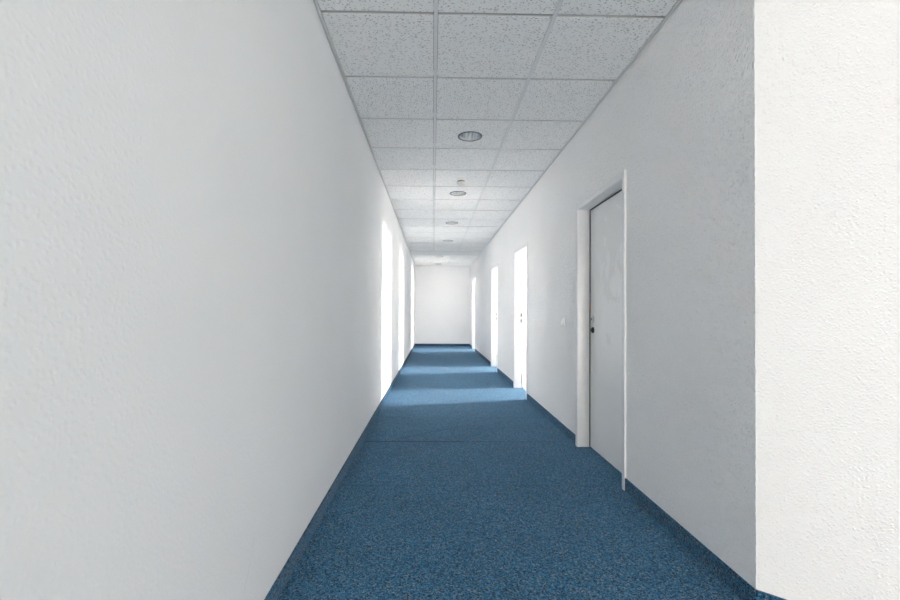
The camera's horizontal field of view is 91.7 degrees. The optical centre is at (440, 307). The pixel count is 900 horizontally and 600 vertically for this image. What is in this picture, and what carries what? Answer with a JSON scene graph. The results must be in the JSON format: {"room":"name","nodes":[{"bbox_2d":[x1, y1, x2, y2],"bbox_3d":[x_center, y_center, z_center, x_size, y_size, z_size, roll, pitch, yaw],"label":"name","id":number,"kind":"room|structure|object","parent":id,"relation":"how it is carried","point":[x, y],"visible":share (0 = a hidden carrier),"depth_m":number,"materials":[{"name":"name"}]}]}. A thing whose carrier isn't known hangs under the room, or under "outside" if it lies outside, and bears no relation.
{"room":"office corridor","nodes":[
{"label":"office corridor","id":0,"kind":"room"},
{"bbox_2d":[0,0,414,599],"bbox_3d":[-0.743,-0.345,3.348,0.150,3.013,22.713,0,-1,-1],"label":"wall","id":1,"kind":"structure","parent":0,"point":[207,266],"depth_m":1.04,"materials":[{"name":"paint"}]},
{"bbox_2d":[264,344,414,599],"bbox_3d":[-0.670,1.121,3.329,0.010,0.081,22.703,0,-1,-1],"label":"baseboard","id":2,"kind":"structure","parent":1,"relation":"attached to","point":[277,588],"depth_m":2.30,"materials":[{"name":"blue carpet"}]},
{"bbox_2d":[433,36,437,229],"bbox_3d":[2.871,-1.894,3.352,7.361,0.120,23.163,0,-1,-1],"label":"ceiling grid strip","id":3,"kind":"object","parent":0,"point":[433,36],"depth_m":3.87,"materials":[{"name":"white metal"}]},
{"bbox_2d":[415,266,469,343],"bbox_3d":[2.664,-0.207,14.840,7.361,3.013,0.150,0,-1,-1],"label":"wall","id":4,"kind":"structure","parent":0,"point":[442,293],"depth_m":14.72,"materials":[{"name":"white paint"}]},
{"bbox_2d":[415,344,468,345],"bbox_3d":[0.052,1.244,14.699,1.848,0.081,0.010,0,-1,-1],"label":"baseboard","id":5,"kind":"structure","parent":4,"relation":"attached to","point":[415,344],"depth_m":14.69,"materials":[{"name":"blue carpet"}]},
{"bbox_2d":[314,0,681,265],"bbox_3d":[0.178,-1.497,8.198,1.838,0.047,13.071,0,-1,-1],"label":"ceiling","id":6,"kind":"structure","parent":0,"point":[522,75],"depth_m":3.04,"materials":[{"name":"tile"}]},
{"bbox_2d":[410,250,481,255],"bbox_3d":[0.122,-1.458,11.459,1.846,0.047,0.837,0,-1,-1],"label":"trim","id":7,"kind":"structure","parent":6,"relation":"attached to","point":[412,252],"depth_m":11.35,"materials":[{"name":"paint"}]},
{"bbox_2d":[450,191,465,195],"bbox_3d":[0.228,-1.545,5.726,0.220,0.098,0.220,0,-1,-1],"label":"ceiling light","id":8,"kind":"object","parent":6,"relation":"attached to","point":[455,193],"visible":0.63,"depth_m":5.78,"materials":[{"name":"silver metal"}]},
{"bbox_2d":[457,177,465,185],"bbox_3d":[0.238,-1.467,5.070,0.108,0.082,0.108,0,-1,-1],"label":"smoke detector","id":9,"kind":"object","parent":6,"relation":"attached to","point":[460,180],"visible":1,"depth_m":5.03,"materials":[{"name":"white plastic"}]},
{"bbox_2d":[458,131,481,141],"bbox_3d":[0.260,-1.564,3.873,0.220,0.098,0.220,0,-1,-1],"label":"ceiling light","id":10,"kind":"object","parent":6,"relation":"attached to","point":[469,136],"visible":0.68,"depth_m":3.92,"materials":[{"name":"silver metal"}]},
{"bbox_2d":[278,346,741,599],"bbox_3d":[1.931,1.234,3.303,5.511,0.120,23.163,0,-1,-1],"label":"floor","id":11,"kind":"structure","parent":0,"point":[459,487],"depth_m":2.43,"materials":[{"name":"blue carpet"}]},
{"bbox_2d":[524,252,526,376],"bbox_3d":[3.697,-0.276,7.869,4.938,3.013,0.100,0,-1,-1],"label":"door frame","id":12,"kind":"structure","parent":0,"point":[525,253],"depth_m":7.78,"materials":[{"name":"grey paint"}]},
{"bbox_2d":[470,0,755,588],"bbox_3d":[1.159,-0.284,8.209,0.125,3.013,13.057,0,-1,-1],"label":"wall","id":13,"kind":"structure","parent":0,"point":[679,120],"depth_m":2.23,"materials":[{"name":"paint"}]},
{"bbox_2d":[472,277,474,348],"bbox_3d":[1.076,0.172,13.285,0.165,2.205,0.920,0,-1,-1],"label":"door","id":14,"kind":"structure","parent":13,"relation":"in","point":[473,278],"depth_m":13.70,"materials":[{"name":"wood"}]},
{"bbox_2d":[491,263,497,367],"bbox_3d":[1.154,0.188,8.785,0.165,2.080,0.930,0,-1,-1],"label":"door","id":15,"kind":"structure","parent":13,"relation":"in","point":[494,270],"depth_m":9.20,"materials":[{"name":"wood"}]},
{"bbox_2d":[513,241,527,399],"bbox_3d":[1.199,0.168,6.170,0.165,2.065,0.940,0,-1,-1],"label":"door","id":16,"kind":"structure","parent":13,"relation":"in","point":[518,363],"depth_m":6.59,"materials":[{"name":"wood"}]},
{"bbox_2d":[560,317,564,325],"bbox_3d":[1.147,0.127,4.119,0.036,0.082,0.082,0,-1,-1],"label":"light switch","id":17,"kind":"object","parent":13,"relation":"attached to","point":[562,321],"visible":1,"depth_m":4.09,"materials":[{"name":"white plastic"}]},
{"bbox_2d":[575,169,625,490],"bbox_3d":[1.242,0.143,3.274,0.150,2.055,0.956,0,-1,-1],"label":"door","id":18,"kind":"structure","parent":13,"relation":"in","point":[600,217],"depth_m":3.41,"materials":[{"name":"wood"}]},
{"bbox_2d":[469,344,754,599],"bbox_3d":[1.084,1.181,8.186,0.010,0.081,13.051,0,-1,-1],"label":"baseboard","id":19,"kind":"structure","parent":13,"relation":"attached to","point":[736,583],"depth_m":2.16,"materials":[{"name":"blue carpet"}]},
{"bbox_2d":[754,0,899,599],"bbox_3d":[2.957,-0.359,0.278,4.480,3.013,0.125,0,-1,40],"label":"wall","id":20,"kind":"structure","parent":0,"point":[827,72],"depth_m":1.54,"materials":[{"name":"paint"}]},
{"bbox_2d":[754,589,786,599],"bbox_3d":[2.904,1.106,0.213,4.485,0.081,0.010,0,-1,40],"label":"baseboard","id":21,"kind":"structure","parent":20,"relation":"attached to","point":[758,595],"depth_m":1.64,"materials":[{"name":"blue carpet"}]}
]}

